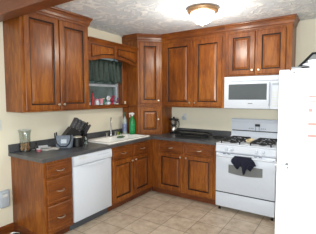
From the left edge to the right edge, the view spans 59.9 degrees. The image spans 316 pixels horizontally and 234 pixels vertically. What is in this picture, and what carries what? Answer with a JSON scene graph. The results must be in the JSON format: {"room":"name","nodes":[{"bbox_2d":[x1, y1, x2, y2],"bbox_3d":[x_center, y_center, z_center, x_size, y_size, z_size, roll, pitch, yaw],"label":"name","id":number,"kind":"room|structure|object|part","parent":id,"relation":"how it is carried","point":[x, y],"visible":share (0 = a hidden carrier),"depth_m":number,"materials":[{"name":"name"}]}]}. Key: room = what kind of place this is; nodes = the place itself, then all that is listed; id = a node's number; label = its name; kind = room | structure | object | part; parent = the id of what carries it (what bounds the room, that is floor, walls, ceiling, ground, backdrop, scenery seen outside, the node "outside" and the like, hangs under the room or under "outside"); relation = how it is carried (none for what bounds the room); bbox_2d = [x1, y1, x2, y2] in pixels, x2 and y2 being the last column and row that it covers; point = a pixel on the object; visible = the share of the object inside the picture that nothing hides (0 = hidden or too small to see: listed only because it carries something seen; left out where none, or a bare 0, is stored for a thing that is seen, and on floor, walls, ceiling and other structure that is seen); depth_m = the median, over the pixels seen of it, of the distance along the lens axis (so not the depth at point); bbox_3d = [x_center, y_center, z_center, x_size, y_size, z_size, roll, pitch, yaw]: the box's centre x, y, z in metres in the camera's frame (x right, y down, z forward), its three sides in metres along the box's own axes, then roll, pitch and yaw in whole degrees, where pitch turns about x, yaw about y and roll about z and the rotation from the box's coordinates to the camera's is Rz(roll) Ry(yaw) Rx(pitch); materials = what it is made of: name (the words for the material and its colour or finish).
{"room":"kitchen","nodes":[
{"label":"kitchen","id":0,"kind":"room"},
{"bbox_2d":[0,0,72,21],"bbox_3d":[-0.254,-1.024,1.827,3.618,0.239,0.140,3,5,33],"label":"trim","id":1,"kind":"structure","parent":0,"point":[9,9],"depth_m":2.41,"materials":[{"name":"brown wood"}]},
{"bbox_2d":[0,21,122,226],"bbox_3d":[-2.039,0.074,2.622,0.150,2.540,6.200,3,5,33],"label":"wall","id":2,"kind":"structure","parent":0,"point":[43,125],"depth_m":3.27,"materials":[{"name":"beige paint"}]},
{"bbox_2d":[0,189,9,208],"bbox_3d":[-1.692,0.904,3.025,0.046,0.195,0.113,3,5,33],"label":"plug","id":3,"kind":"object","parent":2,"relation":"attached to","point":[5,194],"visible":1,"depth_m":3.01,"materials":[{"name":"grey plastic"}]},
{"bbox_2d":[0,223,13,233],"bbox_3d":[-2.667,1.368,1.613,0.014,0.104,3.672,3,5,33],"label":"baseboard","id":4,"kind":"structure","parent":2,"relation":"attached to","point":[8,228],"depth_m":3.08,"materials":[{"name":"brown wood"}]},
{"bbox_2d":[3,6,92,112],"bbox_3d":[-1.266,-0.659,3.257,0.378,1.168,0.998,3,5,33],"label":"upper cabinet","id":5,"kind":"object","parent":2,"relation":"attached to","point":[46,64],"visible":0.94,"depth_m":3.03,"materials":[{"name":"brown wood"}]},
{"bbox_3d":[-1.261,-0.590,3.001,0.020,1.029,0.414,3,5,33],"label":"door","id":6,"kind":"part","parent":5,"relation":"part of","materials":[{"name":"brown wood"}]},
{"bbox_3d":[-1.251,-1.188,3.209,0.328,0.106,0.998,3,5,33],"label":"crown moulding","id":7,"kind":"part","parent":5,"relation":"part of","materials":[{"name":"brown wood"}]},
{"bbox_3d":[-1.024,-0.616,3.358,0.020,1.029,0.414,3,5,33],"label":"door","id":8,"kind":"part","parent":5,"relation":"part of","materials":[{"name":"brown wood"}]},
{"bbox_2d":[88,36,138,66],"bbox_3d":[-0.613,-0.920,3.973,0.054,0.296,1.032,3,5,33],"label":"window valance","id":9,"kind":"object","parent":5,"relation":"attached to","point":[98,48],"visible":1,"depth_m":3.88,"materials":[{"name":"brown wood"}]},
{"bbox_3d":[-0.749,-0.889,3.759,0.023,0.175,0.421,3,5,33],"label":"panel","id":10,"kind":"part","parent":9,"relation":"part of","materials":[{"name":"brown wood"}]},
{"bbox_3d":[-0.612,-1.045,3.964,0.052,0.046,1.032,3,5,33],"label":"moulding","id":11,"kind":"part","parent":9,"relation":"part of","materials":[{"name":"brown wood"}]},
{"bbox_3d":[-0.466,-0.920,4.184,0.023,0.175,0.421,3,5,33],"label":"panel","id":12,"kind":"part","parent":9,"relation":"part of","materials":[{"name":"brown wood"}]},
{"bbox_2d":[8,128,122,152],"bbox_3d":[-1.130,0.296,3.855,0.019,0.090,1.930,3,5,33],"label":"backsplash","id":13,"kind":"structure","parent":2,"relation":"attached to","point":[50,142],"depth_m":3.45,"materials":[{"name":"stone"}]},
{"bbox_2d":[89,59,117,103],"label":"window","id":14,"kind":"structure","parent":2,"relation":"in","point":[115,86],"depth_m":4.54,"materials":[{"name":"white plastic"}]},
{"bbox_3d":[-0.947,-0.491,4.223,0.045,0.035,0.865,3,5,33],"label":"sash rail","id":15,"kind":"part","parent":14,"relation":"part of","materials":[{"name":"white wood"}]},
{"bbox_2d":[88,59,121,83],"bbox_3d":[-0.842,-0.679,4.082,0.082,0.360,0.926,3,5,33],"label":"curtain","id":16,"kind":"object","parent":2,"relation":"hanging from","point":[100,70],"visible":0.77,"depth_m":4.16,"materials":[{"name":"green fabric"}]},
{"bbox_2d":[89,104,127,108],"bbox_3d":[-0.836,-0.159,4.178,0.125,0.058,1.032,3,5,33],"label":"trim","id":17,"kind":"structure","parent":2,"relation":"attached to","point":[105,106],"depth_m":4.19,"materials":[{"name":"brown wood"}]},
{"bbox_2d":[91,92,93,104],"bbox_3d":[-0.954,-0.274,4.005,0.050,0.195,0.050,3,5,33],"label":"bottle","id":18,"kind":"object","parent":17,"relation":"on","point":[92,96],"visible":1,"depth_m":3.99,"materials":[{"name":"red plastic"}]},
{"bbox_2d":[118,60,126,103],"bbox_3d":[-0.847,-0.609,4.152,0.100,0.860,1.033,3,5,33],"label":"trim","id":19,"kind":"structure","parent":2,"relation":"attached to","point":[122,88],"depth_m":4.51,"materials":[{"name":"brown wood"}]},
{"bbox_2d":[11,191,274,233],"bbox_3d":[-0.465,1.462,1.679,3.920,0.100,6.500,3,5,33],"label":"floor","id":20,"kind":"structure","parent":0,"point":[152,212],"depth_m":3.44,"materials":[{"name":"beige tile"}]},
{"bbox_2d":[11,157,72,233],"bbox_3d":[-1.282,0.874,3.079,0.662,0.876,0.352,3,5,33],"label":"base cabinet","id":21,"kind":"object","parent":20,"relation":"on","point":[42,193],"visible":0.98,"depth_m":2.92,"materials":[{"name":"brown wood"}]},
{"bbox_3d":[-1.044,0.551,2.901,0.020,0.145,0.302,3,5,33],"label":"drawer","id":22,"kind":"part","parent":21,"relation":"part of","materials":[{"name":"brown wood"}]},
{"bbox_3d":[-1.043,0.770,2.916,0.020,0.255,0.302,3,5,33],"label":"drawer","id":23,"kind":"part","parent":21,"relation":"part of","materials":[{"name":"brown wood"}]},
{"bbox_3d":[-1.043,1.057,2.937,0.020,0.280,0.302,3,5,33],"label":"drawer","id":24,"kind":"part","parent":21,"relation":"part of","materials":[{"name":"brown wood"}]},
{"bbox_2d":[69,148,111,230],"bbox_3d":[-1.013,0.847,3.480,0.615,0.872,0.606,3,5,33],"label":"dishwasher","id":25,"kind":"object","parent":20,"relation":"on","point":[91,172],"visible":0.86,"depth_m":3.28,"materials":[{"name":"white metal"}]},
{"bbox_3d":[-0.852,1.237,3.402,0.020,0.104,0.606,3,5,33],"label":"kick panel","id":26,"kind":"part","parent":25,"relation":"part of","materials":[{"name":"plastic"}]},
{"bbox_3d":[-0.782,0.480,3.300,0.058,0.112,0.602,3,5,33],"label":"control panel","id":27,"kind":"part","parent":25,"relation":"part of","materials":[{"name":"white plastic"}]},
{"bbox_3d":[-0.764,0.555,3.293,0.016,0.034,0.406,3,5,33],"label":"handle","id":28,"kind":"part","parent":25,"relation":"part of","materials":[{"name":"white plastic"}]},
{"bbox_2d":[107,139,151,211],"bbox_3d":[-0.565,0.795,4.160,0.662,0.876,1.018,3,5,33],"label":"base cabinet","id":29,"kind":"object","parent":20,"relation":"on","point":[131,164],"visible":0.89,"depth_m":3.90,"materials":[{"name":"brown wood"}]},
{"bbox_3d":[-0.480,0.489,3.749,0.020,0.145,0.405,3,5,33],"label":"drawer","id":30,"kind":"part","parent":29,"relation":"part of","materials":[{"name":"brown wood"}]},
{"bbox_3d":[-0.480,0.859,3.776,0.020,0.555,0.405,3,5,33],"label":"door","id":31,"kind":"part","parent":29,"relation":"part of","materials":[{"name":"brown wood"}]},
{"bbox_3d":[-0.243,0.464,4.107,0.020,0.145,0.395,3,5,33],"label":"drawer","id":32,"kind":"part","parent":29,"relation":"part of","materials":[{"name":"brown wood"}]},
{"bbox_3d":[-0.242,0.833,4.133,0.020,0.555,0.395,3,5,33],"label":"door","id":33,"kind":"part","parent":29,"relation":"part of","materials":[{"name":"brown wood"}]},
{"bbox_2d":[151,139,217,205],"bbox_3d":[0.257,0.772,4.473,1.686,0.876,0.662,3,5,33],"label":"base cabinet","id":34,"kind":"object","parent":20,"relation":"on","point":[186,170],"visible":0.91,"depth_m":4.04,"materials":[{"name":"brown wood"}]},
{"bbox_2d":[8,128,230,162],"bbox_3d":[-0.263,0.328,3.654,1.689,0.128,2.549,3,5,33],"label":"countertop","id":35,"kind":"structure","parent":34,"relation":"on","point":[14,150],"depth_m":3.49,"materials":[{"name":"stone"}]},
{"bbox_2d":[54,132,73,147],"bbox_3d":[-1.149,0.281,3.361,0.220,0.186,0.123,0,4,-4],"label":"bag","id":36,"kind":"object","parent":35,"relation":"on","point":[62,141],"visible":0.99,"depth_m":3.33,"materials":[{"name":"grey fabric"}]},
{"bbox_2d":[62,126,80,135],"bbox_3d":[-1.145,0.244,3.566,0.256,0.233,0.135,-3,5,-36],"label":"knife block","id":37,"kind":"object","parent":35,"relation":"on","point":[70,130],"visible":0.39,"depth_m":3.53,"materials":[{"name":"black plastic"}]},
{"bbox_2d":[73,136,81,146],"bbox_3d":[-1.012,0.303,3.449,0.116,0.132,0.115,3,5,33],"label":"canister","id":38,"kind":"object","parent":35,"relation":"on","point":[77,140],"visible":0.92,"depth_m":3.40,"materials":[{"name":"metal"}]},
{"bbox_2d":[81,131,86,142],"bbox_3d":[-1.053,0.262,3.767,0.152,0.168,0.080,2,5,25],"label":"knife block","id":39,"kind":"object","parent":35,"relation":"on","point":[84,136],"visible":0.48,"depth_m":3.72,"materials":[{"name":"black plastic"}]},
{"bbox_2d":[104,117,117,136],"bbox_3d":[-0.711,0.149,4.247,0.102,0.297,0.241,3,5,33],"label":"faucet","id":40,"kind":"object","parent":35,"relation":"on","point":[106,134],"visible":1,"depth_m":4.25,"materials":[{"name":"metal"}]},
{"bbox_3d":[-0.724,0.147,4.221,0.033,0.289,0.116,-1,4,-11],"label":"spout","id":41,"kind":"part","parent":40,"relation":"part of","materials":[{"name":"metal"}]},
{"bbox_2d":[87,133,148,144],"bbox_3d":[-0.597,0.403,4.108,0.515,0.189,0.915,3,5,33],"label":"sink","id":42,"kind":"object","parent":35,"relation":"in","point":[112,139],"visible":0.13,"depth_m":4.10,"materials":[{"name":"white ceramic"}]},
{"bbox_2d":[122,112,126,133],"bbox_3d":[-0.547,0.097,4.520,0.077,0.360,0.124,0,4,0],"label":"spray bottle","id":43,"kind":"object","parent":42,"relation":"on","point":[124,122],"visible":1,"depth_m":4.47,"materials":[{"name":"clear plastic"}]},
{"bbox_2d":[129,112,134,133],"bbox_3d":[-0.420,0.103,4.465,0.102,0.355,0.062,-1,4,-9],"label":"spray bottle","id":44,"kind":"object","parent":42,"relation":"on","point":[132,120],"visible":0.99,"depth_m":4.44,"materials":[{"name":"green plastic"}]},
{"bbox_2d":[123,105,171,134],"bbox_3d":[-0.177,0.033,4.735,0.619,0.484,0.619,3,5,33],"label":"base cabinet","id":45,"kind":"object","parent":35,"relation":"on","point":[149,119],"visible":0.92,"depth_m":4.52,"materials":[{"name":"brown wood"}]},
{"bbox_3d":[-0.177,-0.196,4.719,0.619,0.027,0.619,3,5,33],"label":"moulding","id":46,"kind":"part","parent":45,"relation":"part of","materials":[{"name":"brown wood"}]},
{"bbox_3d":[-0.131,0.057,4.508,0.326,0.411,0.020,-1,4,-11],"label":"door","id":47,"kind":"part","parent":45,"relation":"part of","materials":[{"name":"brown wood"}]},
{"bbox_2d":[169,117,179,133],"bbox_3d":[0.272,0.137,4.681,0.165,0.284,0.180,-1,4,-7],"label":"coffee maker","id":48,"kind":"object","parent":35,"relation":"on","point":[173,121],"visible":0.87,"depth_m":4.64,"materials":[{"name":"black plastic"}]},
{"bbox_2d":[171,130,211,138],"bbox_3d":[0.513,0.270,4.285,0.655,0.074,0.300,3,5,33],"label":"griddle","id":49,"kind":"object","parent":35,"relation":"on","point":[182,132],"visible":1,"depth_m":4.26,"materials":[{"name":"black metal"}]},
{"bbox_3d":[0.522,0.247,4.296,0.570,0.029,0.270,3,5,33],"label":"plate","id":50,"kind":"part","parent":49,"relation":"part of","materials":[{"name":"black metal"}]},
{"bbox_3d":[-1.513,0.267,3.123,0.145,0.251,0.145,3,5,33],"label":"glass vase","id":51,"kind":"object","parent":35,"relation":"on","visible":0},
{"bbox_2d":[20,143,29,150],"bbox_3d":[-1.512,0.341,3.130,0.103,0.090,0.096,2,4,21],"label":"potpourri","id":52,"kind":"object","parent":51,"relation":"in","point":[25,145],"visible":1,"depth_m":3.12},
{"bbox_3d":[-1.354,0.381,3.272,0.200,0.002,0.170,1,4,16],"label":"paper sheet","id":53,"kind":"object","parent":35,"relation":"on","visible":0},
{"bbox_2d":[41,147,58,149],"bbox_3d":[-1.285,0.376,3.286,0.200,0.002,0.150,-1,4,-9],"label":"paper sheet","id":54,"kind":"object","parent":53,"relation":"on","point":[50,148],"visible":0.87,"depth_m":3.28,"materials":[{"name":"white paper"}]},
{"bbox_3d":[0.185,0.459,4.156,0.430,0.145,0.020,3,5,33],"label":"drawer","id":55,"kind":"part","parent":34,"relation":"part of","materials":[{"name":"brown wood"}]},
{"bbox_3d":[0.186,0.828,4.182,0.430,0.555,0.020,3,5,33],"label":"door","id":56,"kind":"part","parent":34,"relation":"part of","materials":[{"name":"brown wood"}]},
{"bbox_3d":[0.580,0.846,3.922,0.435,0.555,0.020,3,5,33],"label":"door","id":57,"kind":"part","parent":34,"relation":"part of","materials":[{"name":"brown wood"}]},
{"bbox_3d":[0.579,0.477,3.896,0.435,0.145,0.020,3,5,33],"label":"drawer","id":58,"kind":"part","parent":34,"relation":"part of","materials":[{"name":"brown wood"}]},
{"bbox_2d":[216,118,277,220],"bbox_3d":[1.259,0.655,3.749,0.762,1.210,0.695,3,5,33],"label":"gas stove","id":59,"kind":"object","parent":20,"relation":"on","point":[254,191],"visible":0.94,"depth_m":3.56,"materials":[{"name":"white metal"}]},
{"bbox_2d":[231,156,255,174],"bbox_3d":[1.073,0.611,3.444,0.309,0.220,0.078,3,5,33],"label":"dish towel","id":60,"kind":"object","parent":59,"relation":"hanging from","point":[245,163],"visible":1,"depth_m":3.42,"materials":[{"name":"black fabric"}]},
{"bbox_3d":[1.113,1.119,3.559,0.756,0.191,0.045,3,5,33],"label":"storage drawer","id":61,"kind":"part","parent":59,"relation":"part of","materials":[{"name":"white metal"}]},
{"bbox_3d":[1.084,0.522,3.474,0.726,0.027,0.060,3,5,33],"label":"handle","id":62,"kind":"part","parent":59,"relation":"part of","materials":[{"name":"white metal"}]},
{"bbox_3d":[1.111,0.747,3.531,0.756,0.527,0.047,3,5,33],"label":"oven door","id":63,"kind":"part","parent":59,"relation":"part of","materials":[{"name":"white metal"}]},
{"bbox_2d":[216,139,276,149],"bbox_3d":[1.277,0.352,3.754,0.762,0.022,0.630,3,5,33],"label":"cooktop","id":64,"kind":"object","parent":59,"relation":"in","point":[227,144],"depth_m":3.54,"materials":[{"name":"white metal"}]},
{"bbox_3d":[1.110,0.429,3.508,0.762,0.096,0.053,3,5,33],"label":"control panel","id":65,"kind":"part","parent":59,"relation":"part of","materials":[{"name":"white metal"}]},
{"bbox_2d":[275,66,315,233],"bbox_3d":[1.244,0.537,1.882,0.705,1.712,0.743,3,5,33],"label":"refrigerator","id":66,"kind":"object","parent":20,"relation":"on","point":[295,206],"visible":1,"depth_m":1.68,"materials":[{"name":"white metal"}]},
{"bbox_3d":[0.984,0.799,2.075,0.060,1.022,0.738,3,5,33],"label":"fridge door","id":67,"kind":"part","parent":66,"relation":"part of","materials":[{"name":"white metal"}]},
{"bbox_3d":[0.983,-0.018,2.017,0.060,0.591,0.738,3,5,33],"label":"freezer door","id":68,"kind":"part","parent":66,"relation":"part of","materials":[{"name":"white metal"}]},
{"bbox_2d":[298,52,315,67],"bbox_3d":[1.202,-0.357,1.739,0.541,0.109,0.376,3,5,33],"label":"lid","id":69,"kind":"object","parent":66,"relation":"on","point":[312,55],"visible":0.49,"depth_m":1.74,"materials":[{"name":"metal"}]},
{"bbox_2d":[302,59,315,67],"bbox_3d":[1.015,-0.321,1.586,0.326,0.061,0.078,3,5,33],"label":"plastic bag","id":70,"kind":"object","parent":66,"relation":"on","point":[311,63],"visible":0.94,"depth_m":1.64,"materials":[{"name":"white plastic"}]},
{"bbox_2d":[305,85,315,142],"bbox_3d":[0.966,-0.014,1.581,0.195,0.345,0.002,3,5,33],"label":"notice sheet","id":71,"kind":"object","parent":66,"relation":"attached to","point":[311,89],"visible":1,"depth_m":1.62,"materials":[{"name":"white paper"}]},
{"bbox_2d":[54,0,315,36],"bbox_3d":[-0.469,-1.171,1.490,3.920,0.100,6.500,3,5,33],"label":"ceiling","id":72,"kind":"structure","parent":0,"point":[117,17],"depth_m":3.28,"materials":[{"name":"paint"}]},
{"bbox_2d":[187,4,218,25],"bbox_3d":[0.510,-1.142,3.139,0.356,0.195,0.356,3,5,33],"label":"ceiling light","id":73,"kind":"object","parent":72,"relation":"attached to","point":[201,14],"visible":1,"depth_m":3.04,"materials":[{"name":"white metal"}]},
{"bbox_3d":[0.510,-1.125,3.140,0.276,0.125,0.276,3,5,33],"label":"lamp shade","id":74,"kind":"part","parent":73,"relation":"part of","materials":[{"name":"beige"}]},
{"bbox_2d":[172,19,315,130],"bbox_3d":[1.285,-0.046,4.225,3.920,2.540,0.150,3,5,33],"label":"wall","id":75,"kind":"structure","parent":0,"point":[197,118],"depth_m":4.22,"materials":[{"name":"beige paint"}]},
{"bbox_2d":[122,33,161,104],"bbox_3d":[-0.173,-0.776,4.654,0.652,1.138,0.652,3,5,33],"label":"upper cabinet","id":76,"kind":"object","parent":75,"relation":"attached to","point":[144,81],"visible":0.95,"depth_m":4.45,"materials":[{"name":"brown wood"}]},
{"bbox_3d":[-0.245,-1.275,4.411,0.675,0.106,0.170,0,4,6],"label":"crown moulding","id":77,"kind":"part","parent":76,"relation":"part of","materials":[{"name":"brown wood"}]},
{"bbox_3d":[-0.132,-0.711,4.453,0.326,0.987,0.020,-1,4,-11],"label":"door","id":78,"kind":"part","parent":76,"relation":"part of","materials":[{"name":"brown wood"}]},
{"bbox_2d":[161,25,224,107],"bbox_3d":[0.583,-0.738,4.320,1.067,1.168,0.378,3,5,33],"label":"upper cabinet","id":79,"kind":"object","parent":75,"relation":"attached to","point":[193,61],"visible":0.98,"depth_m":4.16,"materials":[{"name":"brown wood"}]},
{"bbox_3d":[0.309,-0.671,4.328,0.500,0.996,0.020,3,5,33],"label":"door","id":80,"kind":"part","parent":79,"relation":"part of","materials":[{"name":"brown wood"}]},
{"bbox_3d":[0.494,-1.258,4.148,1.067,0.106,0.045,3,5,33],"label":"crown moulding","id":81,"kind":"part","parent":79,"relation":"part of","materials":[{"name":"brown wood"}]},
{"bbox_3d":[0.728,-0.651,4.052,0.445,0.996,0.020,3,5,33],"label":"door","id":82,"kind":"part","parent":79,"relation":"part of","materials":[{"name":"brown wood"}]},
{"bbox_2d":[177,128,230,136],"bbox_3d":[0.693,0.244,4.534,1.070,0.090,0.019,3,5,33],"label":"backsplash","id":83,"kind":"structure","parent":75,"relation":"attached to","point":[214,132],"depth_m":4.38,"materials":[{"name":"stone"}]},
{"bbox_2d":[224,14,299,76],"bbox_3d":[1.408,-0.924,3.759,0.909,0.718,0.378,3,5,33],"label":"upper cabinet","id":84,"kind":"object","parent":75,"relation":"attached to","point":[267,46],"visible":0.97,"depth_m":3.61,"materials":[{"name":"brown wood"}]},
{"bbox_3d":[1.143,-0.866,3.761,0.360,0.567,0.020,3,5,33],"label":"door","id":85,"kind":"part","parent":84,"relation":"part of","materials":[{"name":"brown wood"}]},
{"bbox_2d":[224,75,278,108],"bbox_3d":[1.347,-0.337,3.806,0.762,0.440,0.435,3,5,33],"label":"microwave","id":86,"kind":"object","parent":84,"relation":"attached to","point":[243,92],"visible":0.91,"depth_m":3.65,"materials":[{"name":"white plastic"}]},
{"bbox_3d":[1.192,-0.297,3.715,0.607,0.367,0.029,3,5,33],"label":"door","id":87,"kind":"part","parent":86,"relation":"part of","materials":[{"name":"white plastic"}]},
{"bbox_3d":[1.511,-0.282,3.505,0.153,0.367,0.027,3,5,33],"label":"control panel","id":88,"kind":"part","parent":86,"relation":"part of","materials":[{"name":"white plastic"}]},
{"bbox_3d":[1.393,-1.228,3.714,0.909,0.106,0.312,3,5,33],"label":"crown moulding","id":89,"kind":"part","parent":84,"relation":"part of","materials":[{"name":"brown wood"}]},
{"bbox_3d":[1.464,-0.852,3.549,0.350,0.567,0.020,3,5,33],"label":"door","id":90,"kind":"part","parent":84,"relation":"part of","materials":[{"name":"brown wood"}]}
]}

